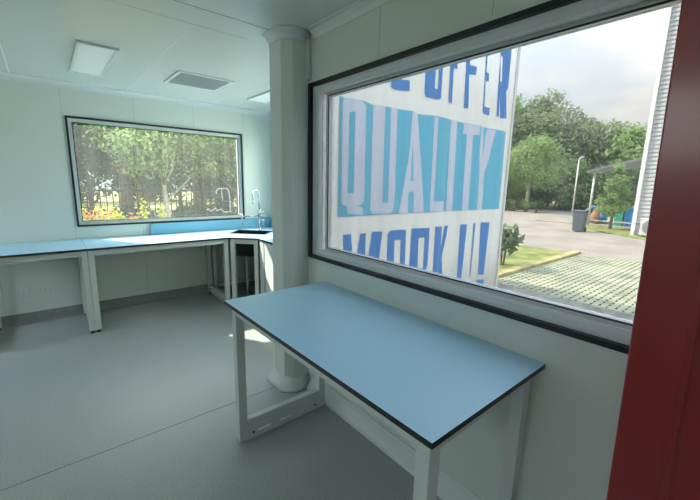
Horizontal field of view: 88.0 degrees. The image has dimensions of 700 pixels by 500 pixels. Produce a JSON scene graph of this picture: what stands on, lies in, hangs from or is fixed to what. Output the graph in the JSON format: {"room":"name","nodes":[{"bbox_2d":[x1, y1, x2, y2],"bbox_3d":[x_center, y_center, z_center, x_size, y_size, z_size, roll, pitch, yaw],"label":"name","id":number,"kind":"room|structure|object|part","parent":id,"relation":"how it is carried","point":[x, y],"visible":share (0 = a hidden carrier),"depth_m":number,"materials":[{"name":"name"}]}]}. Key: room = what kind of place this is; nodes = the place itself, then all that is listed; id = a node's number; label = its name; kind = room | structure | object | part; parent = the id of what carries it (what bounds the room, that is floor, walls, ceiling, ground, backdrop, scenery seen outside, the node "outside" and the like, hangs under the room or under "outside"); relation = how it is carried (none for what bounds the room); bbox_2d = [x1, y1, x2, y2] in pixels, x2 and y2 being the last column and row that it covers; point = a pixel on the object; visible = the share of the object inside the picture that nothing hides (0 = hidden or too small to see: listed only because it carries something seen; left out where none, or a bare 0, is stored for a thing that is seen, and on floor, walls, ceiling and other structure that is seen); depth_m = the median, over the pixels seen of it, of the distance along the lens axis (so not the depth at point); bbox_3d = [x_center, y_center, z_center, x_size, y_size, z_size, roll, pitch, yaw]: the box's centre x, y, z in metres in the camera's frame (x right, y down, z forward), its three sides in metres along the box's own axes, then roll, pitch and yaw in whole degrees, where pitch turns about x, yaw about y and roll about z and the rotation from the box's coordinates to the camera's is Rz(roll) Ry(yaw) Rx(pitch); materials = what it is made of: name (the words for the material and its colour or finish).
{"room":"laboratory","nodes":[
{"label":"laboratory","id":0,"kind":"room"},
{"bbox_2d":[0,79,270,316],"bbox_3d":[-2.896,-0.453,4.115,4.550,2.650,0.100,-8,14,-39],"label":"wall","id":1,"kind":"structure","parent":0,"point":[36,205],"depth_m":3.92,"materials":[{"name":"white paint"}]},
{"bbox_2d":[18,288,29,296],"bbox_3d":[-3.408,0.441,3.788,0.086,0.086,0.013,-8,14,-39],"label":"wall socket","id":2,"kind":"object","parent":1,"relation":"attached to","point":[23,291],"visible":1,"depth_m":3.78,"materials":[{"name":"white plastic"}]},
{"bbox_2d":[40,285,50,293],"bbox_3d":[-3.275,0.429,3.899,0.086,0.086,0.013,-8,14,-39],"label":"wall socket","id":3,"kind":"object","parent":1,"relation":"attached to","point":[44,289],"visible":1,"depth_m":3.90,"materials":[{"name":"white plastic"}]},
{"bbox_2d":[51,284,61,292],"bbox_3d":[-3.206,0.420,3.955,0.086,0.086,0.013,-8,14,-39],"label":"wall socket","id":4,"kind":"object","parent":1,"relation":"attached to","point":[54,288],"visible":1,"depth_m":3.95,"materials":[{"name":"white plastic"}]},
{"bbox_2d":[59,91,76,237],"bbox_3d":[-3.014,-0.530,3.932,0.003,2.327,0.001,-8,14,-39],"label":"trim","id":5,"kind":"structure","parent":1,"relation":"attached to","point":[59,91],"depth_m":3.85,"materials":[{"name":"grey"}]},
{"bbox_2d":[0,280,260,328],"bbox_3d":[-2.879,0.654,4.271,4.350,0.118,0.030,-8,14,-39],"label":"baseboard","id":6,"kind":"structure","parent":1,"relation":"attached to","point":[74,310],"depth_m":4.30,"materials":[{"name":"grey plastic"}]},
{"bbox_2d":[0,71,268,116],"bbox_3d":[-2.818,-1.716,3.818,4.350,0.055,0.055,-8,14,-39],"label":"trim","id":7,"kind":"structure","parent":1,"relation":"attached to","point":[3,75],"depth_m":4.04,"materials":[{"name":"white"}]},
{"bbox_2d":[64,115,244,226],"bbox_3d":[-2.277,-0.934,4.532,1.935,1.170,0.114,-8,14,-39],"label":"window","id":8,"kind":"structure","parent":1,"relation":"in","point":[68,119],"depth_m":4.33,"materials":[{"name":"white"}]},
{"bbox_2d":[0,0,355,111],"bbox_3d":[-0.939,-1.337,1.597,4.550,0.100,6.120,-8,14,-39],"label":"ceiling","id":9,"kind":"structure","parent":0,"point":[38,38],"depth_m":2.51,"materials":[{"name":"white paint"}]},
{"bbox_2d":[69,40,118,77],"bbox_3d":[-2.151,-1.570,3.016,0.260,0.018,0.980,-8,14,-39],"label":"recessed light","id":10,"kind":"object","parent":9,"relation":"in","point":[92,59],"visible":1,"depth_m":2.93,"materials":[{"name":"white plastic"}]},
{"bbox_2d":[126,24,192,90],"bbox_3d":[-1.742,-1.596,3.156,0.006,0.001,2.355,-8,14,-39],"label":"trim","id":11,"kind":"structure","parent":9,"relation":"attached to","point":[192,24],"depth_m":2.90,"materials":[{"name":"white"}]},
{"bbox_2d":[109,0,244,38],"bbox_3d":[-1.830,-1.300,1.563,2.930,0.001,0.003,-8,14,-39],"label":"trim","id":12,"kind":"structure","parent":9,"relation":"attached to","point":[109,0],"depth_m":2.20,"materials":[{"name":"grey"}]},
{"bbox_2d":[164,70,234,90],"bbox_3d":[-1.494,-1.664,3.583,0.515,0.012,0.510,-8,14,-39],"label":"ceiling vent","id":13,"kind":"object","parent":9,"relation":"in","point":[184,78],"visible":1,"depth_m":3.55,"materials":[{"name":"white metal"}]},
{"bbox_2d":[169,73,229,89],"bbox_3d":[-1.495,-1.663,3.585,0.463,0.004,0.463,-8,14,-39],"label":"grille","id":14,"kind":"object","parent":13,"relation":"attached to","point":[184,79],"depth_m":3.56,"materials":[{"name":"grey metal"}]},
{"bbox_2d":[174,0,268,29],"bbox_3d":[-1.574,-1.274,1.455,3.180,0.001,0.004,-8,14,-39],"label":"trim","id":15,"kind":"structure","parent":9,"relation":"attached to","point":[174,0],"depth_m":2.12,"materials":[{"name":"grey"}]},
{"bbox_2d":[247,90,269,102],"bbox_3d":[-0.835,-1.734,4.049,0.260,0.018,0.900,-8,14,-39],"label":"recessed light","id":16,"kind":"object","parent":9,"relation":"in","point":[264,97],"visible":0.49,"depth_m":4.22,"materials":[{"name":"white plastic"}]},
{"bbox_2d":[251,93,269,101],"bbox_3d":[-0.835,-1.736,4.048,0.216,0.010,0.856,-8,14,-39],"label":"diffuser","id":17,"kind":"object","parent":16,"relation":"attached to","point":[263,97],"depth_m":4.21,"materials":[{"name":"white plastic"}]},
{"bbox_2d":[0,284,441,499],"bbox_3d":[-0.996,1.228,2.077,4.550,0.120,6.120,-8,14,-39],"label":"floor","id":18,"kind":"structure","parent":0,"point":[69,394],"depth_m":2.34,"materials":[{"name":"grey plastic"}]},
{"bbox_2d":[0,239,95,333],"bbox_3d":[-3.084,0.400,3.572,0.820,0.865,0.730,-8,14,-39],"label":"bench","id":19,"kind":"object","parent":18,"relation":"on","point":[43,250],"visible":1,"depth_m":3.51,"materials":[{"name":"blue"}]},
{"bbox_2d":[0,239,86,257],"bbox_3d":[-3.075,-0.015,3.494,0.820,0.020,0.730,-8,14,-39],"label":"countertop","id":20,"kind":"structure","parent":19,"relation":"on","point":[74,245],"depth_m":3.47,"materials":[{"name":"blue laminate"}]},
{"bbox_3d":[-2.981,0.310,4.040,0.050,0.814,0.050,-8,14,-39],"label":"leg","id":21,"kind":"part","parent":19,"relation":"part of","materials":[{"name":"white metal"}]},
{"bbox_3d":[-2.585,0.406,3.575,0.050,0.814,0.050,-8,14,-39],"label":"leg","id":22,"kind":"part","parent":19,"relation":"part of","materials":[{"name":"white metal"}]},
{"bbox_2d":[1,387,273,490],"bbox_3d":[-1.644,1.187,1.885,3.120,0.001,0.004,-8,14,-39],"label":"trim","id":23,"kind":"structure","parent":18,"relation":"attached to","point":[273,387],"depth_m":2.13,"materials":[{"name":"grey"}]},
{"bbox_2d":[81,231,229,331],"bbox_3d":[-2.233,0.288,4.273,1.391,0.865,0.730,-8,14,-39],"label":"bench","id":24,"kind":"object","parent":18,"relation":"on","point":[134,243],"visible":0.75,"depth_m":4.05,"materials":[{"name":"blue"}]},
{"bbox_3d":[-2.544,0.400,3.609,0.050,0.814,0.050,-8,14,-39],"label":"leg","id":25,"kind":"part","parent":24,"relation":"part of","materials":[{"name":"white metal"}]},
{"bbox_2d":[81,231,228,250],"bbox_3d":[-2.224,-0.127,4.195,1.391,0.020,0.730,-8,14,-39],"label":"countertop","id":26,"kind":"structure","parent":24,"relation":"on","point":[103,243],"depth_m":4.07,"materials":[{"name":"blue laminate"}]},
{"bbox_3d":[-1.914,0.169,4.919,0.050,0.814,0.050,-8,14,-39],"label":"leg","id":27,"kind":"part","parent":24,"relation":"part of","materials":[{"name":"white metal"}]},
{"bbox_3d":[-1.723,0.539,4.747,0.042,0.050,0.568,-8,14,-39],"label":"rail","id":28,"kind":"part","parent":24,"relation":"part of","materials":[{"name":"white metal"}]},
{"bbox_3d":[-1.724,0.599,4.758,0.006,0.073,0.564,-8,14,-39],"label":"slotted plate","id":29,"kind":"part","parent":24,"relation":"part of","materials":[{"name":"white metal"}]},
{"bbox_3d":[-1.518,0.265,4.454,0.050,0.814,0.050,-8,14,-39],"label":"leg","id":30,"kind":"part","parent":24,"relation":"part of","materials":[{"name":"white metal"}]},
{"bbox_2d":[211,227,272,298],"bbox_3d":[-1.214,0.200,4.866,0.938,0.865,1.115,-8,14,-39],"label":"bench","id":31,"kind":"object","parent":18,"relation":"on","point":[259,262],"visible":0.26,"depth_m":4.45,"materials":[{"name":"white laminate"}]},
{"bbox_2d":[150,218,270,233],"bbox_3d":[-1.825,-0.340,4.948,1.624,0.136,0.019,-8,14,-39],"label":"board","id":32,"kind":"object","parent":31,"relation":"on","point":[191,226],"visible":1,"depth_m":4.85,"materials":[{"name":"blue plastic"}]},
{"bbox_3d":[-1.860,0.162,4.963,0.050,0.814,0.050,-8,14,-39],"label":"leg","id":33,"kind":"part","parent":31,"relation":"part of","materials":[{"name":"white metal"}]},
{"bbox_3d":[-1.431,0.264,4.473,0.050,0.815,0.050,2,11,5],"label":"leg","id":34,"kind":"part","parent":31,"relation":"part of","materials":[{"name":"white metal"}]},
{"bbox_3d":[-1.539,0.441,5.294,0.785,0.050,0.042,-8,14,-39],"label":"rail","id":35,"kind":"part","parent":31,"relation":"part of","materials":[{"name":"white metal"}]},
{"bbox_2d":[211,227,272,241],"bbox_3d":[-1.204,-0.216,4.789,0.938,0.020,1.115,-8,14,-39],"label":"countertop","id":36,"kind":"structure","parent":31,"relation":"on","point":[226,233],"depth_m":4.58,"materials":[{"name":"blue laminate"}]},
{"bbox_2d":[230,230,271,256],"bbox_3d":[-1.315,0.010,4.873,0.490,0.511,0.350,2,11,5],"label":"sink","id":37,"kind":"object","parent":31,"relation":"in","point":[241,249],"visible":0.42,"depth_m":4.72,"materials":[{"name":"black"}]},
{"bbox_2d":[246,256,248,295],"bbox_3d":[-1.375,0.333,4.853,0.028,0.600,0.028,-8,14,-39],"label":"drain pipe","id":38,"kind":"object","parent":37,"relation":"attached to","point":[247,278],"visible":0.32,"depth_m":4.85,"materials":[{"name":"white plastic"}]},
{"bbox_2d":[241,189,265,229],"bbox_3d":[-1.328,-0.542,4.938,0.351,0.560,0.100,-8,14,-39],"label":"tap","id":39,"kind":"object","parent":31,"relation":"on","point":[259,215],"visible":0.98,"depth_m":4.99,"materials":[{"name":"silver metal"}]},
{"bbox_3d":[-1.138,0.275,4.447,0.050,0.815,0.050,2,11,5],"label":"leg","id":40,"kind":"part","parent":31,"relation":"part of","materials":[{"name":"white metal"}]},
{"bbox_3d":[-1.050,0.293,4.361,0.015,0.814,0.095,-8,14,-39],"label":"filler panel","id":41,"kind":"part","parent":31,"relation":"part of","materials":[{"name":"white metal"}]},
{"bbox_2d":[263,239,272,292],"bbox_3d":[-0.409,0.359,4.111,0.690,0.865,1.098,-8,14,-39],"label":"bench","id":42,"kind":"object","parent":18,"relation":"on","point":[268,245],"visible":0.11,"depth_m":4.21,"materials":[{"name":"white metal"}]},
{"bbox_2d":[263,239,272,244],"bbox_3d":[-0.400,-0.056,4.033,0.690,0.020,1.098,-8,14,-39],"label":"countertop","id":43,"kind":"structure","parent":42,"relation":"on","point":[270,241],"depth_m":4.16,"materials":[{"name":"blue laminate"}]},
{"bbox_2d":[224,281,545,499],"bbox_3d":[0.013,0.794,1.810,0.705,0.875,1.455,-8,14,-39],"label":"lab table","id":44,"kind":"object","parent":18,"relation":"on","point":[429,381],"visible":1,"depth_m":1.45,"materials":[{"name":"blue laminate"}]},
{"bbox_3d":[-0.640,0.725,2.114,0.050,0.840,0.050,-8,14,-39],"label":"leg","id":45,"kind":"part","parent":44,"relation":"part of","materials":[{"name":"white metal"}]},
{"bbox_3d":[-0.429,1.015,2.354,0.520,0.050,0.042,-8,14,-39],"label":"rail","id":46,"kind":"part","parent":44,"relation":"part of","materials":[{"name":"white metal"}]},
{"bbox_3d":[-0.418,1.077,2.351,0.516,0.070,0.006,-8,14,-39],"label":"slotted plate","id":47,"kind":"part","parent":44,"relation":"part of","materials":[{"name":"white metal"}]},
{"bbox_3d":[-0.203,0.668,2.474,0.050,0.840,0.050,-8,14,-39],"label":"leg","id":48,"kind":"part","parent":44,"relation":"part of","materials":[{"name":"white metal"}]},
{"bbox_3d":[0.216,0.933,1.107,0.050,0.840,0.050,-8,14,-39],"label":"leg","id":49,"kind":"part","parent":44,"relation":"part of","materials":[{"name":"white metal"}]},
{"bbox_3d":[0.444,0.516,1.215,0.520,0.050,0.046,-8,14,-39],"label":"rail","id":50,"kind":"part","parent":44,"relation":"part of","materials":[{"name":"white metal"}]},
{"bbox_3d":[0.654,0.875,1.468,0.050,0.840,0.050,-8,14,-39],"label":"leg","id":51,"kind":"part","parent":44,"relation":"part of","materials":[{"name":"white metal"}]},
{"bbox_2d":[606,0,699,499],"bbox_3d":[0.905,0.291,0.548,0.817,2.341,0.046,11,14,42],"label":"door","id":52,"kind":"structure","parent":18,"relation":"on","point":[656,454],"depth_m":0.74,"materials":[{"name":"red paint"}]},
{"bbox_2d":[269,117,271,217],"bbox_3d":[-0.339,-0.473,4.525,0.100,2.650,2.550,-8,14,-39],"label":"wall","id":53,"kind":"structure","parent":0,"point":[269,117],"depth_m":5.33,"materials":[{"name":"white paint"}]},
{"bbox_2d":[309,0,627,499],"bbox_3d":[0.728,0.122,1.475,0.100,2.650,3.350,-8,14,-39],"label":"wall","id":54,"kind":"structure","parent":0,"point":[574,403],"depth_m":1.52,"materials":[{"name":"white paint"}]},
{"bbox_2d":[262,25,310,43],"bbox_3d":[-0.416,-1.389,2.373,0.216,0.060,0.277,-8,14,-39],"label":"trim","id":55,"kind":"structure","parent":54,"relation":"attached to","point":[276,32],"depth_m":2.29,"materials":[{"name":"white"}]},
{"bbox_2d":[267,368,309,392],"bbox_3d":[-0.473,0.987,2.814,0.226,0.105,0.297,-8,14,-39],"label":"trim","id":56,"kind":"structure","parent":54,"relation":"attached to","point":[287,384],"depth_m":2.73,"materials":[{"name":"white"}]},
{"bbox_2d":[269,38,308,376],"bbox_3d":[-0.422,-0.193,2.615,0.200,2.500,0.205,-8,14,-39],"label":"column","id":57,"kind":"structure","parent":54,"relation":"attached to","point":[288,84],"depth_m":2.48,"materials":[{"name":"white paint"}]},
{"bbox_2d":[305,39,310,79],"bbox_3d":[-0.276,-1.245,2.377,0.038,0.240,0.040,-8,14,-39],"label":"trim","id":58,"kind":"structure","parent":54,"relation":"attached to","point":[307,41],"depth_m":2.36,"materials":[{"name":"white"}]},
{"bbox_2d":[306,0,391,39],"bbox_3d":[0.726,-1.138,1.154,0.055,0.055,3.060,-8,14,-39],"label":"trim","id":59,"kind":"structure","parent":54,"relation":"attached to","point":[357,8],"depth_m":2.05,"materials":[{"name":"white"}]},
{"bbox_2d":[307,375,481,499],"bbox_3d":[0.673,1.240,1.599,0.055,0.105,3.060,-8,14,-39],"label":"baseboard","id":60,"kind":"structure","parent":54,"relation":"attached to","point":[449,488],"depth_m":2.14,"materials":[{"name":"white"}]},
{"bbox_2d":[308,0,681,353],"bbox_3d":[0.684,-0.307,1.449,0.114,1.170,2.910,-8,14,-39],"label":"window","id":61,"kind":"structure","parent":54,"relation":"in","point":[505,166],"depth_m":1.49,"materials":[{"name":"black"}]},
{"bbox_3d":[-0.172,-0.519,2.493,0.006,1.059,0.061,-8,14,-39],"label":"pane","id":62,"kind":"part","parent":61,"relation":"part of","materials":[{"name":"white plastic"}]},
{"label":"outside","id":63,"kind":"structure","parent":0,"visible":0},
{"bbox_2d":[82,185,189,189],"bbox_3d":[-1.327,-2.771,24.882,150.000,0.240,140.000,-8,14,-39],"label":"ground","id":64,"kind":"structure","parent":63,"point":[96,187],"depth_m":59.98,"materials":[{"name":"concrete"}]},
{"bbox_2d":[82,205,88,220],"bbox_3d":[-4.460,-0.106,5.966,0.454,1.322,0.480,0,11,-7],"label":"shrub","id":65,"kind":"object","parent":64,"relation":"on","point":[84,215],"visible":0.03,"depth_m":5.93,"materials":[{"name":"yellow plant"}]},
{"bbox_2d":[81,202,106,220],"bbox_3d":[-5.864,-0.442,7.862,1.525,1.227,1.623,7,12,29],"label":"shrub","id":66,"kind":"object","parent":64,"relation":"on","point":[91,209],"visible":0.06,"depth_m":7.58,"materials":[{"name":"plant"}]},
{"bbox_2d":[83,203,107,220],"bbox_3d":[-4.359,-0.152,6.259,0.551,1.308,0.385,5,11,18],"label":"shrub","id":67,"kind":"object","parent":64,"relation":"on","point":[98,217],"visible":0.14,"depth_m":6.13,"materials":[{"name":"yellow plant"}]},
{"bbox_2d":[72,122,150,203],"bbox_3d":[-6.318,-2.447,8.213,3.732,5.125,3.682,1,11,-1],"label":"broadleaf tree","id":68,"kind":"object","parent":64,"relation":"on","point":[80,151],"visible":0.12,"depth_m":8.13,"materials":[{"name":"green plant"}]},
{"bbox_2d":[100,204,127,219],"bbox_3d":[-4.077,-0.155,6.362,0.458,1.288,0.471,8,12,32],"label":"shrub","id":69,"kind":"object","parent":64,"relation":"on","point":[109,216],"visible":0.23,"depth_m":6.21,"materials":[{"name":"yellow plant"}]},
{"bbox_2d":[74,123,172,209],"bbox_3d":[-6.391,-2.848,9.790,4.287,5.325,3.723,6,12,25],"label":"broadleaf tree","id":70,"kind":"object","parent":64,"relation":"on","point":[123,179],"visible":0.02,"depth_m":9.94,"materials":[{"name":"green plant"}]},
{"bbox_2d":[98,203,160,218],"bbox_3d":[-5.038,-0.518,8.509,1.488,1.175,1.624,-8,14,-39],"label":"shrub","id":71,"kind":"object","parent":64,"relation":"on","point":[129,209],"visible":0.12,"depth_m":8.21,"materials":[{"name":"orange plant"}]},
{"bbox_2d":[135,198,150,218],"bbox_3d":[-3.696,-0.239,6.535,0.332,1.404,0.322,-8,14,-39],"label":"shrub","id":72,"kind":"object","parent":64,"relation":"on","point":[144,214],"visible":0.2,"depth_m":6.44,"materials":[{"name":"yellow plant"}]},
{"bbox_2d":[75,123,233,217],"bbox_3d":[-3.999,-1.704,8.194,2.676,3.766,3.139,10,14,40],"label":"broadleaf tree","id":73,"kind":"object","parent":64,"relation":"on","point":[135,148],"visible":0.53,"depth_m":7.55,"materials":[{"name":"green plant"}]},
{"bbox_2d":[80,179,237,216],"bbox_3d":[-4.390,-0.953,9.492,11.540,1.710,0.080,-8,14,-39],"label":"iron fence","id":74,"kind":"object","parent":64,"relation":"on","point":[89,189],"visible":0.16,"depth_m":8.96,"materials":[{"name":"black metal"}]},
{"bbox_3d":[-5.872,-0.758,8.271,0.080,1.710,0.080,-8,14,-39],"label":"post","id":75,"kind":"part","parent":74,"relation":"part of","materials":[{"name":"black metal"}]},
{"bbox_3d":[-4.373,-1.014,9.494,11.500,1.110,0.030,-8,14,-39],"label":"rail","id":76,"kind":"part","parent":74,"relation":"part of","materials":[{"name":"black metal"}]},
{"bbox_3d":[-4.413,-0.950,9.473,0.080,1.710,0.080,-8,14,-39],"label":"post","id":77,"kind":"part","parent":74,"relation":"part of","materials":[{"name":"black metal"}]},
{"bbox_2d":[82,191,236,217],"bbox_3d":[-11.727,-5.429,37.082,90.000,0.040,47.500,-8,14,-39],"label":"lawn","id":78,"kind":"structure","parent":64,"relation":"on","point":[116,199],"depth_m":25.61,"materials":[{"name":"green plant"}]},
{"bbox_2d":[77,159,116,202],"bbox_3d":[-18.313,-5.747,23.443,7.952,5.810,8.017,-8,14,-39],"label":"broadleaf tree","id":79,"kind":"object","parent":78,"relation":"on","point":[83,195],"visible":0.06,"depth_m":23.95,"materials":[{"name":"green plant"}]},
{"bbox_2d":[82,135,185,209],"bbox_3d":[-8.238,-4.307,14.190,7.167,6.505,5.822,8,13,33],"label":"broadleaf tree","id":80,"kind":"object","parent":78,"relation":"on","point":[139,180],"visible":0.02,"depth_m":14.27,"materials":[{"name":"green plant"}]},
{"bbox_2d":[93,163,192,201],"bbox_3d":[-14.887,-6.481,27.018,7.117,7.121,6.912,-5,12,-28],"label":"broadleaf tree","id":81,"kind":"object","parent":78,"relation":"on","point":[115,181],"visible":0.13,"depth_m":26.21,"materials":[{"name":"green plant"}]},
{"bbox_2d":[179,176,237,200],"bbox_3d":[-10.469,-6.726,29.473,6.638,6.316,7.368,-8,14,-39],"label":"broadleaf tree","id":82,"kind":"object","parent":78,"relation":"on","point":[207,187],"visible":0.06,"depth_m":28.74,"materials":[{"name":"green plant"}]},
{"bbox_2d":[154,201,167,217],"bbox_3d":[-3.535,-0.251,6.795,0.360,1.341,0.383,-8,14,-39],"label":"shrub","id":83,"kind":"object","parent":64,"relation":"on","point":[163,214],"visible":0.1,"depth_m":6.75,"materials":[{"name":"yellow plant"}]},
{"bbox_2d":[170,202,210,216],"bbox_3d":[-4.031,-0.662,9.361,1.341,1.184,1.412,-8,14,-39],"label":"shrub","id":84,"kind":"object","parent":64,"relation":"on","point":[182,210],"visible":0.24,"depth_m":8.92,"materials":[{"name":"green plant"}]},
{"bbox_2d":[155,140,230,207],"bbox_3d":[-4.360,-2.774,10.331,4.333,5.068,4.177,0,11,-4],"label":"broadleaf tree","id":85,"kind":"object","parent":64,"relation":"on","point":[201,180],"visible":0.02,"depth_m":10.61,"materials":[{"name":"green plant"}]},
{"bbox_2d":[177,136,237,206],"bbox_3d":[-3.154,-1.952,9.595,2.768,3.778,3.208,0,11,-6],"label":"broadleaf tree","id":86,"kind":"object","parent":64,"relation":"on","point":[231,168],"visible":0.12,"depth_m":8.80,"materials":[{"name":"green plant"}]},
{"bbox_2d":[184,164,237,198],"bbox_3d":[-3.385,-3.386,12.155,4.279,5.651,3.494,-3,11,-20],"label":"broadleaf tree","id":87,"kind":"object","parent":64,"relation":"on","point":[208,180],"visible":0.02,"depth_m":11.81,"materials":[{"name":"green plant"}]},
{"bbox_2d":[204,199,238,215],"bbox_3d":[-3.138,-0.764,9.905,1.600,1.229,1.373,-8,14,-39],"label":"shrub","id":88,"kind":"object","parent":64,"relation":"on","point":[224,208],"visible":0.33,"depth_m":9.34,"materials":[{"name":"green plant"}]}
]}

